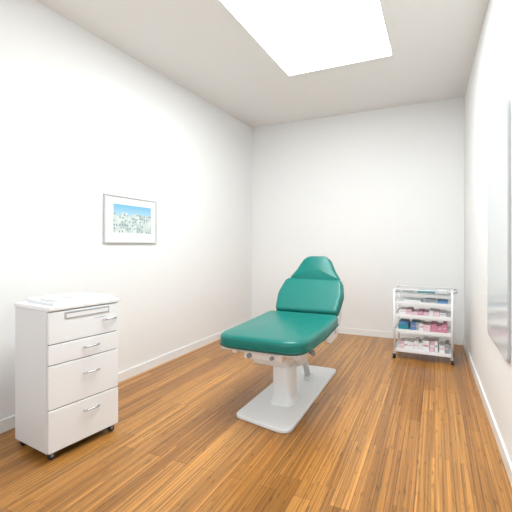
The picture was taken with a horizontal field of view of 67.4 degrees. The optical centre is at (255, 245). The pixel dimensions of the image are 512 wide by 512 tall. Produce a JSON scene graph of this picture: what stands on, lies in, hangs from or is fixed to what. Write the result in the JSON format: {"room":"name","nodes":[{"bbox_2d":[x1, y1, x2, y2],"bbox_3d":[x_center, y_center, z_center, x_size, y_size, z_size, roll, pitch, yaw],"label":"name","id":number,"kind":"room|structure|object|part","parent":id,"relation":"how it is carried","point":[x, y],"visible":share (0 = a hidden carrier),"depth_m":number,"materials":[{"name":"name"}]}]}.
{"room":"examination room","nodes":[
{"label":"examination room","id":0,"kind":"room"},
{"bbox_2d":[0,0,251,420],"bbox_3d":[-1.605,-0.328,3.189,0.120,3.256,7.264,0,0,25],"label":"wall","id":1,"kind":"structure","parent":0,"point":[82,119],"depth_m":3.63,"materials":[{"name":"paint"}]},
{"bbox_2d":[0,329,227,433],"bbox_3d":[-1.544,1.258,3.161,0.014,0.085,7.024,0,0,25],"label":"baseboard","id":2,"kind":"structure","parent":1,"relation":"attached to","point":[6,424],"depth_m":4.11,"materials":[{"name":"paint"}]},
{"bbox_2d":[103,193,156,242],"bbox_3d":[-1.232,-0.253,3.818,0.021,0.452,0.724,0,0,25],"label":"framed picture","id":3,"kind":"object","parent":1,"relation":"attached to","point":[125,219],"visible":1,"depth_m":3.77,"materials":[{"name":"silver metal"}]},
{"bbox_3d":[-1.383,-0.253,3.496,0.021,0.428,0.012,0,0,25],"label":"frame","id":4,"kind":"part","parent":3,"relation":"part of","materials":[{"name":"white wood"}]},
{"bbox_3d":[-1.232,-0.473,3.818,0.021,0.012,0.724,0,0,25],"label":"frame","id":5,"kind":"part","parent":3,"relation":"part of","materials":[{"name":"white wood"}]},
{"bbox_3d":[-1.232,-0.033,3.818,0.021,0.012,0.724,0,0,25],"label":"frame","id":6,"kind":"part","parent":3,"relation":"part of","materials":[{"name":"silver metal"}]},
{"bbox_2d":[114,204,150,233],"bbox_3d":[-1.223,-0.263,3.831,0.001,0.270,0.520,0,0,25],"label":"print","id":7,"kind":"object","parent":3,"relation":"attached to","point":[128,218],"depth_m":3.82},
{"bbox_3d":[-1.082,-0.253,4.141,0.021,0.428,0.012,0,0,25],"label":"frame","id":8,"kind":"part","parent":3,"relation":"part of","materials":[{"name":"white wood"}]},
{"bbox_2d":[0,333,511,511],"bbox_3d":[-0.108,1.350,2.491,3.422,0.100,7.264,0,0,25],"label":"floor","id":9,"kind":"structure","parent":0,"point":[407,432],"depth_m":2.45,"materials":[{"name":"brown wood"}]},
{"bbox_2d":[14,292,118,459],"bbox_3d":[-1.259,0.819,2.598,0.428,0.963,0.509,0,0,32],"label":"base cabinet","id":10,"kind":"object","parent":9,"relation":"on","point":[66,353],"visible":1,"depth_m":2.44,"materials":[{"name":"white wood"}]},
{"bbox_3d":[-1.226,0.339,2.636,0.085,0.004,0.160,0,0,32],"label":"tray insert plate","id":11,"kind":"part","parent":10,"relation":"part of","materials":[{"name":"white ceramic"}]},
{"bbox_3d":[-1.111,0.496,2.505,0.018,0.193,0.497,0,0,32],"label":"drawer","id":12,"kind":"part","parent":10,"relation":"part of","materials":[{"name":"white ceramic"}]},
{"bbox_3d":[-1.111,0.659,2.505,0.018,0.120,0.497,0,0,32],"label":"drawer","id":13,"kind":"part","parent":10,"relation":"part of","materials":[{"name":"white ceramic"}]},
{"bbox_3d":[-1.111,0.856,2.505,0.018,0.262,0.497,0,0,32],"label":"drawer","id":14,"kind":"part","parent":10,"relation":"part of","materials":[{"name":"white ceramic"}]},
{"bbox_3d":[-1.111,1.120,2.505,0.018,0.254,0.497,0,0,32],"label":"drawer","id":15,"kind":"part","parent":10,"relation":"part of","materials":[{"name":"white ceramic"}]},
{"bbox_3d":[-1.097,0.430,2.508,0.007,0.044,0.320,0,0,32],"label":"slot frame","id":16,"kind":"part","parent":10,"relation":"part of","materials":[{"name":"grey plastic"}]},
{"bbox_3d":[-1.073,1.063,2.523,0.033,0.016,0.122,0,0,32],"label":"handle","id":17,"kind":"part","parent":10,"relation":"part of","materials":[{"name":"silver metal"}]},
{"bbox_3d":[-1.073,0.820,2.523,0.033,0.016,0.122,0,0,32],"label":"handle","id":18,"kind":"part","parent":10,"relation":"part of","materials":[{"name":"silver metal"}]},
{"bbox_3d":[-1.073,0.653,2.523,0.033,0.016,0.122,0,0,32],"label":"handle","id":19,"kind":"part","parent":10,"relation":"part of","materials":[{"name":"silver metal"}]},
{"bbox_2d":[220,256,343,432],"bbox_3d":[0.336,0.705,3.425,0.749,1.191,1.623,0,0,25],"label":"chair","id":20,"kind":"object","parent":9,"relation":"on","point":[308,313],"visible":1,"depth_m":3.13,"materials":[{"name":"teal leather"}]},
{"bbox_2d":[220,310,337,355],"bbox_3d":[0.224,0.693,3.190,0.720,0.115,1.088,0,0,25],"label":"seat cushion","id":21,"kind":"object","parent":20,"relation":"on","point":[276,333],"depth_m":2.87,"materials":[{"name":"teal leather"}]},
{"bbox_3d":[0.328,1.284,3.406,0.474,0.024,1.488,0,0,25],"label":"plate","id":22,"kind":"part","parent":20,"relation":"part of","materials":[{"name":"white metal"}]},
{"bbox_3d":[0.371,0.945,3.457,0.144,0.210,0.240,0,0,25],"label":"motor","id":23,"kind":"part","parent":20,"relation":"part of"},
{"bbox_2d":[276,278,342,315],"bbox_3d":[0.545,0.510,3.878,0.666,0.340,0.344,0,0,25],"label":"cushion","id":24,"kind":"object","parent":20,"relation":"on","point":[302,295],"depth_m":3.82,"materials":[{"name":"teal leather"}]},
{"bbox_2d":[291,256,338,279],"bbox_3d":[0.637,0.245,4.074,0.520,0.272,0.184,0,0,25],"label":"cushion","id":25,"kind":"object","parent":20,"relation":"on","point":[312,267],"depth_m":4.03,"materials":[{"name":"teal leather"}]},
{"bbox_2d":[393,285,457,365],"bbox_3d":[1.981,0.896,4.486,0.667,0.807,0.440,0,0,28],"label":"trolley","id":26,"kind":"object","parent":9,"relation":"on","point":[399,300],"visible":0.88,"depth_m":4.37,"materials":[{"name":"white metal"}]},
{"bbox_3d":[1.608,0.863,4.465,0.024,0.725,0.024,0,0,28],"label":"post","id":27,"kind":"part","parent":26,"relation":"part of","materials":[{"name":"white metal"}]},
{"bbox_3d":[1.786,0.863,4.800,0.024,0.725,0.024,0,0,28],"label":"post","id":28,"kind":"part","parent":26,"relation":"part of","materials":[{"name":"white metal"}]},
{"bbox_2d":[395,342,450,353],"bbox_3d":[1.962,1.194,4.492,0.600,0.012,0.380,0,0,28],"label":"shelf","id":29,"kind":"object","parent":26,"relation":"attached to","point":[397,348],"depth_m":4.37,"materials":[{"name":"white metal"}]},
{"bbox_3d":[1.873,0.500,4.324,0.600,0.014,0.014,0,0,28],"label":"rail","id":30,"kind":"part","parent":26,"relation":"part of","materials":[{"name":"white metal"}]},
{"bbox_3d":[1.962,0.531,4.492,0.580,0.006,0.360,0,0,28],"label":"glass","id":31,"kind":"part","parent":26,"relation":"part of","materials":[{"name":"clear glass"}]},
{"bbox_2d":[398,289,448,353],"bbox_3d":[1.951,0.850,4.463,0.527,0.675,0.262,0,0,28],"label":"boxes","id":32,"kind":"object","parent":26,"relation":"on","point":[432,344],"visible":0.98,"depth_m":4.39},
{"bbox_2d":[396,298,450,303],"bbox_3d":[1.962,0.649,4.492,0.600,0.012,0.380,0,0,28],"label":"shelf","id":33,"kind":"object","parent":26,"relation":"attached to","point":[398,300],"depth_m":4.43,"materials":[{"name":"white metal"}]},
{"bbox_2d":[396,325,450,333],"bbox_3d":[1.962,0.969,4.492,0.600,0.012,0.380,0,0,28],"label":"shelf","id":34,"kind":"object","parent":26,"relation":"attached to","point":[448,327],"depth_m":4.36,"materials":[{"name":"white metal"}]},
{"bbox_3d":[2.051,0.500,4.659,0.600,0.014,0.014,0,0,28],"label":"rail","id":35,"kind":"part","parent":26,"relation":"part of","materials":[{"name":"white metal"}]},
{"bbox_3d":[2.051,0.580,4.659,0.600,0.014,0.014,0,0,28],"label":"rail","id":36,"kind":"part","parent":26,"relation":"part of","materials":[{"name":"white metal"}]},
{"bbox_3d":[2.138,0.863,4.183,0.024,0.725,0.024,0,0,28],"label":"post","id":37,"kind":"part","parent":26,"relation":"part of","materials":[{"name":"white metal"}]},
{"bbox_3d":[2.316,0.863,4.519,0.024,0.725,0.024,0,0,28],"label":"post","id":38,"kind":"part","parent":26,"relation":"part of","materials":[{"name":"white metal"}]},
{"bbox_2d":[36,0,488,127],"bbox_3d":[-0.108,-1.993,2.491,3.422,0.432,7.264,0,0,25],"label":"ceiling","id":39,"kind":"structure","parent":0,"point":[202,46],"depth_m":3.87,"materials":[{"name":"paint"}]},
{"bbox_2d":[224,0,390,72],"bbox_3d":[0.366,-1.930,3.012,1.098,0.089,2.370,0,0,25],"label":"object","id":40,"kind":"structure","parent":39,"relation":"attached to","point":[301,35],"depth_m":3.40,"materials":[{"name":"white plastic"}]},
{"bbox_2d":[252,97,463,337],"bbox_3d":[1.358,-0.328,5.749,3.087,3.256,0.120,0,0,25],"label":"wall","id":41,"kind":"structure","parent":0,"point":[378,194],"depth_m":5.58,"materials":[{"name":"paint"}]},
{"bbox_2d":[338,327,462,344],"bbox_3d":[1.330,1.258,5.688,3.059,0.085,0.014,0,0,25],"label":"baseboard","id":42,"kind":"structure","parent":41,"relation":"attached to","point":[458,341],"depth_m":5.43,"materials":[{"name":"paint"}]},
{"bbox_2d":[464,0,511,462],"bbox_3d":[1.345,-0.328,1.814,0.120,3.256,7.266,0,0,24],"label":"wall","id":43,"kind":"structure","parent":0,"point":[489,86],"depth_m":3.20,"materials":[{"name":"paint"}]},
{"bbox_2d":[463,338,511,485],"bbox_3d":[1.284,1.258,1.842,0.014,0.085,7.025,0,0,24],"label":"baseboard","id":44,"kind":"structure","parent":43,"relation":"attached to","point":[505,457],"depth_m":2.71,"materials":[{"name":"paint"}]},
{"bbox_2d":[506,99,510,362],"bbox_3d":[1.600,-0.085,2.542,0.013,1.510,0.840,0,0,24],"label":"backing","id":45,"kind":"object","parent":43,"relation":"attached to","point":[508,100],"visible":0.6,"depth_m":2.16,"materials":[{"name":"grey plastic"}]},
{"bbox_2d":[487,101,507,360],"bbox_3d":[1.593,-0.085,2.545,0.004,1.494,0.824,0,0,24],"label":"mirror","id":46,"kind":"object","parent":45,"relation":"attached to","point":[497,141],"visible":1,"depth_m":2.49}
]}

